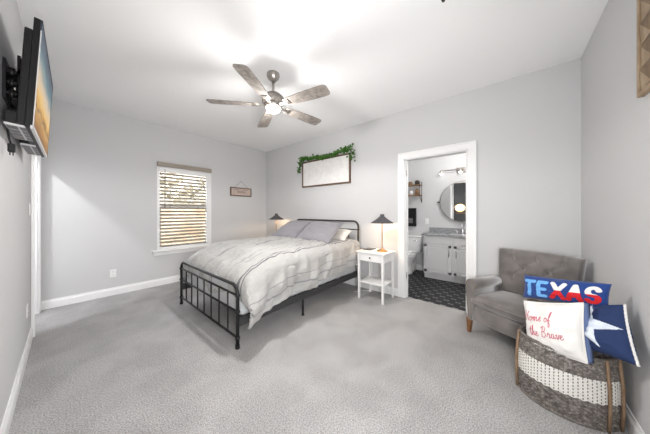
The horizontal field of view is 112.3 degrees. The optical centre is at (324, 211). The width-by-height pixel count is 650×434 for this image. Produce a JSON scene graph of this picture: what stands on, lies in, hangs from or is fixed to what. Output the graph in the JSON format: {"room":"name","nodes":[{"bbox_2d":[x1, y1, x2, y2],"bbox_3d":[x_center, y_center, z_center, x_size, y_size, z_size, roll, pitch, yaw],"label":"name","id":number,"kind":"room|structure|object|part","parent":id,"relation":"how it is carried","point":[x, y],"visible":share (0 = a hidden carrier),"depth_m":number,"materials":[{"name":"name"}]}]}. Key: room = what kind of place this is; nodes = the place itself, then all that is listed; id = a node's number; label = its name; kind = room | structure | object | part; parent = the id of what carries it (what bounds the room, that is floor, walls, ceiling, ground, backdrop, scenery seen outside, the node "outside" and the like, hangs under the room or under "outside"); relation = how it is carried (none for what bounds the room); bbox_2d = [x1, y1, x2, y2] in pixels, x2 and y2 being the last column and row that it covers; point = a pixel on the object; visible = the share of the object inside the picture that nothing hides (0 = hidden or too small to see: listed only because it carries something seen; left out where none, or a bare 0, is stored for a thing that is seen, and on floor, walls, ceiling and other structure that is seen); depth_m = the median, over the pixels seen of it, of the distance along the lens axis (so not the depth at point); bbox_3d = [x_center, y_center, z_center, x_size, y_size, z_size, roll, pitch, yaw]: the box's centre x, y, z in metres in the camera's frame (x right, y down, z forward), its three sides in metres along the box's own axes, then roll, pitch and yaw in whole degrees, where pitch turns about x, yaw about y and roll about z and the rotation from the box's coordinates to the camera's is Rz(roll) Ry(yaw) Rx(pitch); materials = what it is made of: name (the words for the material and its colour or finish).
{"room":"bedroom","nodes":[
{"label":"bedroom","id":0,"kind":"room"},
{"bbox_2d":[0,0,37,426],"bbox_3d":[-1.678,-0.115,1.042,5.230,2.740,0.120,0,0,40],"label":"wall","id":1,"kind":"structure","parent":0,"point":[15,171],"depth_m":1.42,"materials":[{"name":"grey paint"}]},
{"bbox_2d":[2,55,21,110],"bbox_3d":[-1.883,-0.710,1.334,0.400,0.370,0.062,0,0,40],"label":"mount","id":2,"kind":"object","parent":1,"relation":"attached to","point":[10,76],"visible":0.52,"depth_m":1.22,"materials":[{"name":"black metal"}]},
{"bbox_3d":[-1.899,-0.735,1.315,0.400,0.220,0.012,0,0,40],"label":"wall plate","id":3,"kind":"part","parent":2,"relation":"part of","materials":[{"name":"black metal"}]},
{"bbox_3d":[-1.861,-0.725,1.312,0.303,0.160,0.034,0,0,40],"label":"swing arm","id":4,"kind":"part","parent":2,"relation":"part of","materials":[{"name":"black metal"}]},
{"bbox_2d":[0,326,32,433],"bbox_3d":[-1.322,1.198,0.832,4.175,0.115,0.014,0,0,40],"label":"baseboard","id":5,"kind":"structure","parent":1,"relation":"attached to","point":[6,423],"depth_m":1.44,"materials":[{"name":"white paint"}]},
{"bbox_2d":[3,17,52,157],"bbox_3d":[-1.957,-0.748,1.464,0.982,0.605,0.128,0,0,41],"label":"television","id":6,"kind":"object","parent":1,"relation":"attached to","point":[30,124],"visible":1,"depth_m":1.19,"materials":[{"name":"black plastic"}]},
{"bbox_2d":[6,97,15,155],"bbox_3d":[-1.744,-0.489,1.211,0.059,0.353,0.031,0,0,40],"label":"power cable","id":7,"kind":"object","parent":6,"relation":"hanging from","point":[11,148],"visible":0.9,"depth_m":1.20,"materials":[{"name":"black plastic"}]},
{"bbox_3d":[-1.752,-0.520,1.211,0.048,0.292,0.021,0,0,40],"label":"cord","id":8,"kind":"part","parent":7,"relation":"part of","materials":[{"name":"black plastic"}]},
{"bbox_2d":[4,121,32,140],"bbox_3d":[-1.759,-0.459,1.272,0.358,0.012,0.091,0,-3,41],"label":"speaker grille","id":9,"kind":"object","parent":6,"relation":"attached to","point":[19,131],"depth_m":1.22,"materials":[{"name":"silver metal"}]},
{"bbox_2d":[20,143,40,155],"bbox_3d":[-2.168,-0.459,1.625,0.378,0.012,0.091,0,-3,41],"label":"speaker grille","id":10,"kind":"object","parent":6,"relation":"attached to","point":[29,148],"depth_m":1.57,"materials":[{"name":"silver metal"}]},
{"bbox_3d":[-1.936,-0.750,1.488,0.980,0.600,0.024,0,-3,41],"label":"panel","id":11,"kind":"part","parent":6,"relation":"part of","materials":[{"name":"black plastic"}]},
{"bbox_2d":[31,155,40,336],"bbox_3d":[-3.294,0.209,2.414,0.873,2.094,0.144,0,0,40],"label":"hall door","id":12,"kind":"structure","parent":1,"relation":"in","point":[35,159],"depth_m":2.67,"materials":[{"name":"white paint"}]},
{"bbox_2d":[41,99,265,300],"bbox_3d":[-3.029,-0.115,3.593,0.120,2.740,5.010,0,0,40],"label":"wall","id":13,"kind":"structure","parent":0,"point":[99,169],"depth_m":3.32,"materials":[{"name":"grey paint"}]},
{"bbox_2d":[41,275,179,309],"bbox_3d":[-2.541,1.198,4.071,0.014,0.115,3.410,0,0,40],"label":"baseboard","id":14,"kind":"structure","parent":13,"relation":"attached to","point":[62,301],"depth_m":3.21,"materials":[{"name":"white paint"}]},
{"bbox_2d":[110,269,115,277],"bbox_3d":[-3.199,0.925,3.290,0.010,0.116,0.072,0,0,40],"label":"wall outlet","id":15,"kind":"object","parent":13,"relation":"attached to","point":[112,272],"visible":1,"depth_m":3.29,"materials":[{"name":"white plastic"}]},
{"bbox_2d":[152,166,210,255],"bbox_3d":[-2.597,-0.035,4.065,0.165,1.549,1.020,0,0,40],"label":"window","id":16,"kind":"structure","parent":13,"relation":"in","point":[165,250],"depth_m":4.06,"materials":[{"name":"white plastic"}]},
{"bbox_3d":[-2.583,0.698,4.054,0.130,0.085,1.020,0,0,40],"label":"sill","id":17,"kind":"part","parent":16,"relation":"part of","materials":[{"name":"white paint"}]},
{"bbox_3d":[-2.637,-0.113,4.099,0.060,0.065,0.800,0,0,40],"label":"meeting rail","id":18,"kind":"part","parent":16,"relation":"part of","materials":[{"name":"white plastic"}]},
{"bbox_2d":[157,161,211,246],"bbox_3d":[-2.582,-0.129,4.046,0.107,1.457,0.880,0,0,40],"label":"window blind","id":19,"kind":"object","parent":16,"relation":"attached to","point":[170,168],"visible":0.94,"depth_m":4.01,"materials":[{"name":"beige"}]},
{"bbox_3d":[-2.615,0.589,4.048,0.046,0.023,0.750,0,0,40],"label":"rail","id":20,"kind":"part","parent":19,"relation":"part of","materials":[{"name":"beige wood"}]},
{"bbox_2d":[230,184,251,196],"bbox_3d":[-1.869,-0.519,4.865,0.022,0.339,0.500,0,0,40],"label":"sign","id":21,"kind":"object","parent":13,"relation":"attached to","point":[234,191],"visible":1,"depth_m":4.85,"materials":[{"name":"brown wood"}]},
{"bbox_2d":[16,0,607,151],"bbox_3d":[-0.282,-1.545,2.456,5.790,0.120,6.800,0,0,40],"label":"ceiling","id":22,"kind":"structure","parent":0,"point":[158,62],"depth_m":2.03,"materials":[{"name":"white paint"}]},
{"bbox_2d":[206,64,329,126],"bbox_3d":[-0.521,-1.277,2.360,1.277,0.416,1.258,0,0,40],"label":"ceiling fan","id":23,"kind":"object","parent":22,"relation":"hanging from","point":[273,101],"visible":1,"depth_m":2.25,"materials":[{"name":"grey wood"}]},
{"bbox_3d":[-0.959,-1.145,2.289,0.512,0.035,0.139,0,0,-8],"label":"blade","id":24,"kind":"part","parent":23,"relation":"part of","materials":[{"name":"grey wood"}]},
{"bbox_3d":[-0.627,-1.145,1.946,0.139,0.035,0.512,0,0,10],"label":"blade","id":25,"kind":"part","parent":23,"relation":"part of","materials":[{"name":"grey wood"}]},
{"bbox_3d":[-0.735,-1.145,2.710,0.139,0.035,0.512,0,0,-26],"label":"blade","id":26,"kind":"part","parent":23,"relation":"part of","materials":[{"name":"grey wood"}]},
{"bbox_3d":[-0.557,-1.097,2.345,0.156,0.056,0.156,0,0,40],"label":"lamp shade","id":27,"kind":"part","parent":23,"relation":"part of","materials":[{"name":"white glass"}]},
{"bbox_3d":[-0.265,-1.145,2.627,0.512,0.035,0.139,0,0,-44],"label":"blade","id":28,"kind":"part","parent":23,"relation":"part of","materials":[{"name":"grey wood"}]},
{"bbox_3d":[-0.198,-1.145,2.155,0.512,0.035,0.139,0,0,28],"label":"blade","id":29,"kind":"part","parent":23,"relation":"part of","materials":[{"name":"grey wood"}]},
{"bbox_2d":[9,269,628,433],"bbox_3d":[-0.298,1.285,2.437,5.790,0.060,6.750,0,0,40],"label":"floor","id":30,"kind":"structure","parent":0,"point":[143,361],"depth_m":1.73,"materials":[{"name":"grey carpet"}]},
{"bbox_2d":[179,219,359,349],"bbox_3d":[-0.704,0.697,3.299,1.556,1.116,2.154,0,0,40],"label":"bed","id":31,"kind":"object","parent":30,"relation":"on","point":[244,319],"visible":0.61,"depth_m":2.49,"materials":[{"name":"black metal"}]},
{"bbox_3d":[-1.278,1.020,3.781,0.028,0.080,2.110,0,0,40],"label":"rail","id":32,"kind":"part","parent":31,"relation":"part of","materials":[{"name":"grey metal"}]},
{"bbox_3d":[-1.382,0.960,2.491,1.556,0.590,0.044,0,0,40],"label":"footboard","id":33,"kind":"part","parent":31,"relation":"part of","materials":[{"name":"black metal"}]},
{"bbox_2d":[186,265,354,314],"bbox_3d":[-0.707,0.840,3.296,1.490,0.300,2.020,0,0,40],"label":"mattress","id":34,"kind":"object","parent":31,"relation":"on","point":[243,309],"visible":0.2,"depth_m":2.44,"materials":[{"name":"grey fabric"}]},
{"bbox_2d":[183,236,359,329],"bbox_3d":[-0.717,0.732,3.276,1.897,0.631,2.092,0,0,40],"label":"duvet","id":35,"kind":"object","parent":34,"relation":"on","point":[266,271],"visible":0.79,"depth_m":2.54,"materials":[{"name":"fabric"}]},
{"bbox_2d":[271,220,311,237],"bbox_3d":[-0.619,0.321,4.070,0.706,0.320,0.507,0,0,40],"label":"bed pillow","id":36,"kind":"object","parent":35,"relation":"on","point":[293,228],"visible":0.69,"depth_m":3.94,"materials":[{"name":"grey fabric"}]},
{"bbox_2d":[295,221,342,242],"bbox_3d":[-0.089,0.320,3.573,0.796,0.316,0.507,0,0,40],"label":"bed pillow","id":37,"kind":"object","parent":35,"relation":"on","point":[322,231],"visible":0.84,"depth_m":3.42,"materials":[{"name":"grey fabric"}]},
{"bbox_2d":[332,229,351,240],"bbox_3d":[0.143,0.371,3.725,0.670,0.186,0.290,0,0,40],"label":"bed pillow","id":38,"kind":"object","parent":35,"relation":"on","point":[341,234],"visible":0.37,"depth_m":3.54,"materials":[{"name":"white fabric"}]},
{"bbox_3d":[-0.129,1.020,2.817,0.028,0.080,2.110,0,0,40],"label":"rail","id":39,"kind":"part","parent":31,"relation":"part of","materials":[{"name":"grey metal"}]},
{"bbox_3d":[-0.268,1.155,2.653,0.036,0.200,0.034,0,0,40],"label":"leg","id":40,"kind":"part","parent":31,"relation":"part of","materials":[{"name":"black metal"}]},
{"bbox_3d":[-0.026,0.697,4.107,1.556,1.116,0.044,0,0,40],"label":"headboard","id":41,"kind":"part","parent":31,"relation":"part of","materials":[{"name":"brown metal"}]},
{"bbox_2d":[356,247,395,304],"bbox_3d":[0.747,0.910,3.201,0.450,0.690,0.406,0,0,40],"label":"nightstand","id":42,"kind":"object","parent":30,"relation":"on","point":[365,255],"visible":0.95,"depth_m":3.14,"materials":[{"name":"white paint"}]},
{"bbox_3d":[0.501,0.921,3.195,0.035,0.668,0.035,0,0,40],"label":"leg","id":43,"kind":"part","parent":42,"relation":"part of","materials":[{"name":"white paint"}]},
{"bbox_3d":[0.713,0.921,3.448,0.035,0.668,0.035,0,0,40],"label":"leg","id":44,"kind":"part","parent":42,"relation":"part of","materials":[{"name":"white paint"}]},
{"bbox_3d":[0.730,0.646,3.181,0.330,0.107,0.298,0,0,40],"label":"drawer","id":45,"kind":"part","parent":42,"relation":"part of","materials":[{"name":"white paint"}]},
{"bbox_2d":[360,276,392,286],"bbox_3d":[0.749,1.012,3.203,0.380,0.015,0.340,0,0,40],"label":"shelf","id":46,"kind":"object","parent":42,"relation":"attached to","point":[372,280],"depth_m":3.19,"materials":[{"name":"white paint"}]},
{"bbox_2d":[371,214,392,251],"bbox_3d":[0.822,0.299,3.135,0.318,0.532,0.320,0,0,40],"label":"table lamp","id":47,"kind":"object","parent":42,"relation":"on","point":[382,219],"visible":1,"depth_m":3.08,"materials":[{"name":"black metal"}]},
{"bbox_3d":[0.822,0.097,3.135,0.318,0.127,0.320,0,0,40],"label":"lamp shade","id":48,"kind":"part","parent":47,"relation":"part of","materials":[{"name":"grey fabric"}]},
{"bbox_3d":[0.785,0.921,2.958,0.035,0.668,0.035,0,0,40],"label":"leg","id":49,"kind":"part","parent":42,"relation":"part of","materials":[{"name":"white paint"}]},
{"bbox_3d":[0.997,0.921,3.210,0.035,0.668,0.035,0,0,40],"label":"leg","id":50,"kind":"part","parent":42,"relation":"part of","materials":[{"name":"white paint"}]},
{"bbox_2d":[408,234,423,274],"bbox_3d":[1.740,0.877,4.562,0.460,0.755,0.654,0,0,40],"label":"toilet","id":51,"kind":"object","parent":30,"relation":"on","point":[415,242],"visible":0.47,"depth_m":4.56,"materials":[{"name":"white ceramic"}]},
{"bbox_3d":[1.686,0.845,4.499,0.388,0.030,0.488,0,0,40],"label":"seat lid","id":52,"kind":"part","parent":51,"relation":"part of","materials":[{"name":"white ceramic"}]},
{"bbox_3d":[1.713,1.058,4.530,0.378,0.395,0.558,0,0,40],"label":"bowl","id":53,"kind":"part","parent":51,"relation":"part of","materials":[{"name":"white ceramic"}]},
{"bbox_3d":[1.881,0.695,4.730,0.430,0.320,0.195,0,0,40],"label":"tank","id":54,"kind":"part","parent":51,"relation":"part of","materials":[{"name":"white ceramic"}]},
{"bbox_3d":[1.880,0.518,4.729,0.460,0.037,0.218,0,0,40],"label":"tank lid","id":55,"kind":"part","parent":51,"relation":"part of","materials":[{"name":"white ceramic"}]},
{"bbox_2d":[424,236,465,283],"bbox_3d":[2.647,0.850,3.843,1.585,0.810,0.602,0,0,40],"label":"bathroom vanity","id":56,"kind":"object","parent":30,"relation":"on","point":[444,257],"visible":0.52,"depth_m":3.91,"materials":[{"name":"white paint"}]},
{"bbox_3d":[2.063,0.520,3.999,0.450,0.120,0.020,0,0,40],"label":"drawer","id":57,"kind":"part","parent":56,"relation":"part of","materials":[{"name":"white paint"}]},
{"bbox_3d":[2.062,0.858,3.998,0.450,0.515,0.024,0,0,40],"label":"door","id":58,"kind":"part","parent":56,"relation":"part of","materials":[{"name":"white paint"}]},
{"bbox_2d":[421,227,465,237],"bbox_3d":[2.641,0.383,3.864,1.620,0.125,0.585,0,0,40],"label":"countertop","id":59,"kind":"structure","parent":56,"relation":"on","point":[433,231],"depth_m":4.23,"materials":[{"name":"grey stone"}]},
{"bbox_3d":[2.439,0.520,3.684,0.450,0.120,0.020,0,0,40],"label":"drawer","id":60,"kind":"part","parent":56,"relation":"part of","materials":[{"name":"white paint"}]},
{"bbox_3d":[2.438,0.858,3.683,0.450,0.515,0.024,0,0,40],"label":"door","id":61,"kind":"part","parent":56,"relation":"part of","materials":[{"name":"white paint"}]},
{"bbox_2d":[465,248,586,338],"bbox_3d":[1.842,0.819,2.065,0.545,0.872,0.702,0,0,-21],"label":"armchair","id":62,"kind":"object","parent":30,"relation":"on","point":[496,301],"visible":0.66,"depth_m":2.10,"materials":[{"name":"grey fabric"}]},
{"bbox_3d":[1.522,1.180,2.292,0.048,0.150,0.048,0,0,-21],"label":"leg","id":63,"kind":"part","parent":62,"relation":"part of","materials":[{"name":"brown wood"}]},
{"bbox_3d":[1.495,0.905,2.239,0.011,0.420,0.101,0,0,-21],"label":"nailhead trim","id":64,"kind":"part","parent":62,"relation":"part of","materials":[{"name":"grey"}]},
{"bbox_3d":[1.725,0.898,2.327,0.495,0.423,0.119,0,0,-21],"label":"arm","id":65,"kind":"part","parent":62,"relation":"part of","materials":[{"name":"grey fabric"}]},
{"bbox_3d":[1.846,1.032,2.095,0.515,0.155,0.630,0,0,-21],"label":"seat","id":66,"kind":"part","parent":62,"relation":"part of","materials":[{"name":"grey fabric"}]},
{"bbox_2d":[471,291,526,323],"bbox_3d":[1.812,0.884,2.061,0.475,0.142,0.540,0,0,-21],"label":"seat cushion","id":67,"kind":"object","parent":62,"relation":"on","point":[508,306],"depth_m":2.05,"materials":[{"name":"grey fabric"}]},
{"bbox_3d":[2.039,0.619,2.107,0.134,0.472,0.640,0,0,-21],"label":"backrest","id":68,"kind":"part","parent":62,"relation":"part of","materials":[{"name":"grey fabric"}]},
{"bbox_3d":[1.911,0.898,1.842,0.495,0.423,0.119,0,0,-21],"label":"arm","id":69,"kind":"part","parent":62,"relation":"part of","materials":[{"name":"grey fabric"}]},
{"bbox_2d":[515,324,625,433],"bbox_3d":[1.588,1.049,1.448,0.380,0.414,0.478,0,0,-41],"label":"wicker basket","id":70,"kind":"object","parent":30,"relation":"on","point":[593,396],"visible":0.83,"depth_m":1.30,"materials":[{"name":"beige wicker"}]},
{"bbox_2d":[524,301,593,363],"bbox_3d":[1.470,0.747,1.406,0.153,0.423,0.346,0,0,-20],"label":"cushion","id":71,"kind":"object","parent":70,"relation":"in","point":[561,327],"visible":0.95,"depth_m":1.33,"materials":[{"name":"white fabric"}]},
{"bbox_2d":[584,304,640,366],"bbox_3d":[1.606,0.681,1.311,0.188,0.349,0.522,0,0,11],"label":"cushion","id":72,"kind":"object","parent":70,"relation":"in","point":[608,331],"visible":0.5,"depth_m":1.19,"materials":[{"name":"blue fabric"}]},
{"bbox_2d":[523,275,611,305],"bbox_3d":[1.584,0.534,1.463,0.111,0.228,0.424,0,0,-19],"label":"cushion","id":73,"kind":"object","parent":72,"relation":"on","point":[544,288],"visible":0.98,"depth_m":1.41,"materials":[{"name":"blue fabric"}]},
{"bbox_3d":[-1.057,0.910,4.715,0.450,0.690,0.406,0,0,40],"label":"nightstand","id":74,"kind":"object","parent":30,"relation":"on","visible":0},
{"bbox_2d":[269,214,282,230],"bbox_3d":[-1.051,0.299,4.706,0.318,0.532,0.320,0,0,40],"label":"table lamp","id":75,"kind":"object","parent":74,"relation":"on","point":[276,217],"visible":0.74,"depth_m":4.63,"materials":[{"name":"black metal"}]},
{"bbox_3d":[-1.051,0.097,4.706,0.318,0.127,0.320,0,0,40],"label":"lamp shade","id":76,"kind":"part","parent":75,"relation":"part of","materials":[{"name":"grey fabric"}]},
{"bbox_2d":[266,58,580,287],"bbox_3d":[0.591,-0.115,3.746,5.230,2.740,0.120,0,0,40],"label":"wall","id":77,"kind":"structure","parent":0,"point":[526,128],"depth_m":2.57,"materials":[{"name":"grey paint"}]},
{"bbox_2d":[302,153,350,187],"bbox_3d":[-0.013,-0.765,4.154,1.190,0.524,0.032,0,0,40],"label":"wall sign","id":78,"kind":"object","parent":77,"relation":"attached to","point":[334,170],"visible":0.95,"depth_m":4.10,"materials":[{"name":"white wood"}]},
{"bbox_2d":[297,143,355,173],"bbox_3d":[-0.041,-0.978,4.115,1.465,0.381,0.119,0,0,40],"label":"leaf garland","id":79,"kind":"object","parent":78,"relation":"attached to","point":[346,149],"visible":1,"depth_m":4.01,"materials":[{"name":"green plant"}]},
{"bbox_2d":[337,278,397,295],"bbox_3d":[-0.183,1.198,4.309,3.320,0.115,0.014,0,0,40],"label":"baseboard","id":80,"kind":"structure","parent":77,"relation":"attached to","point":[387,289],"depth_m":3.49,"materials":[{"name":"white paint"}]},
{"bbox_2d":[398,140,476,313],"bbox_3d":[1.491,0.197,2.975,0.963,2.118,0.144,0,0,40],"label":"door frame","id":81,"kind":"structure","parent":77,"relation":"in","point":[470,147],"depth_m":2.87,"materials":[{"name":"white paint"}]},
{"bbox_2d":[408,153,465,264],"bbox_3d":[2.793,-0.115,4.184,3.300,2.740,0.100,0,0,40],"label":"wall","id":82,"kind":"structure","parent":0,"point":[427,171],"depth_m":4.58,"materials":[{"name":"grey paint"}]},
{"bbox_2d":[408,208,415,225],"bbox_3d":[1.883,0.115,4.834,0.260,0.400,0.074,0,0,40],"label":"wall box","id":83,"kind":"object","parent":82,"relation":"attached to","point":[411,211],"visible":0.65,"depth_m":4.78,"materials":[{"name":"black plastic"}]},
{"bbox_2d":[408,181,421,202],"bbox_3d":[1.830,-0.424,4.826,0.562,0.446,0.156,0,0,40],"label":"wall shelf","id":84,"kind":"object","parent":82,"relation":"attached to","point":[419,184],"visible":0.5,"depth_m":4.68,"materials":[{"name":"brown wood"}]},
{"bbox_2d":[416,264,423,270],"bbox_3d":[1.894,1.198,4.863,0.850,0.115,0.014,0,0,40],"label":"baseboard","id":85,"kind":"structure","parent":82,"relation":"attached to","point":[418,266],"depth_m":4.72,"materials":[{"name":"white paint"}]},
{"bbox_2d":[429,227,465,233],"bbox_3d":[2.822,0.368,4.079,1.620,0.097,0.021,0,0,40],"label":"backsplash","id":86,"kind":"structure","parent":82,"relation":"attached to","point":[431,229],"depth_m":4.38,"materials":[{"name":"grey stone"}]},
{"bbox_2d":[437,181,465,221],"bbox_3d":[2.652,-0.200,4.196,0.896,0.804,0.062,0,0,40],"label":"round mirror","id":87,"kind":"object","parent":82,"relation":"attached to","point":[452,202],"visible":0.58,"depth_m":4.26,"materials":[{"name":"silver glass"}]},
{"bbox_2d":[439,167,465,174],"bbox_3d":[2.612,-0.804,4.202,0.727,0.122,0.104,0,0,40],"label":"vanity light","id":88,"kind":"object","parent":82,"relation":"attached to","point":[460,169],"visible":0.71,"depth_m":4.22,"materials":[{"name":"silver metal"}]},
{"bbox_2d":[581,0,649,433],"bbox_3d":[1.376,-0.115,0.706,0.120,2.740,3.530,0,0,40],"label":"wall","id":89,"kind":"structure","parent":0,"point":[615,123],"depth_m":1.36,"materials":[{"name":"grey paint"}]},
{"bbox_2d":[625,404,644,433],"bbox_3d":[1.363,1.198,0.795,0.014,0.115,3.410,0,0,40],"label":"baseboard","id":90,"kind":"structure","parent":89,"relation":"attached to","point":[632,426],"depth_m":1.22,"materials":[{"name":"white paint"}]},
{"bbox_2d":[637,0,649,97],"bbox_3d":[1.395,-0.970,0.843,0.026,0.750,0.765,0,0,40],"label":"wall art","id":91,"kind":"object","parent":89,"relation":"attached to","point":[643,6],"visible":1,"depth_m":1.09,"materials":[{"name":"brown wood"}]},
{"label":"outside","id":92,"kind":"structure","parent":0,"visible":0},
{"bbox_3d":[-14.546,1.605,17.427,35.310,0.100,36.000,0,0,40],"label":"ground","id":93,"kind":"structure","parent":92,"visible":0},
{"bbox_2d":[160,172,191,209],"bbox_3d":[-7.191,-0.416,9.227,2.256,3.951,2.378,0,0,15],"label":"tree","id":94,"kind":"object","parent":93,"relation":"on","point":[160,172],"visible":0.16,"depth_m":9.65,"materials":[{"name":"green plant"}]},
{"bbox_2d":[160,172,204,237],"bbox_3d":[-11.601,-1.645,14.956,7.000,6.400,20.800,0,0,40],"label":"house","id":95,"kind":"structure","parent":93,"relation":"on","point":[161,172],"depth_m":13.41,"materials":[{"name":"beige"}]},
{"bbox_2d":[161,209,204,244],"bbox_3d":[-5.325,0.670,7.079,0.060,1.770,12.000,0,0,40],"label":"fence","id":96,"kind":"object","parent":93,"relation":"on","point":[161,209],"visible":0.02,"depth_m":7.53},
{"bbox_2d":[171,178,204,238],"bbox_3d":[-6.990,-0.201,11.955,2.221,3.524,2.340,0,0,40],"label":"tree","id":97,"kind":"object","parent":93,"relation":"on","point":[197,178],"visible":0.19,"depth_m":11.65,"materials":[{"name":"green plant"}]}
]}

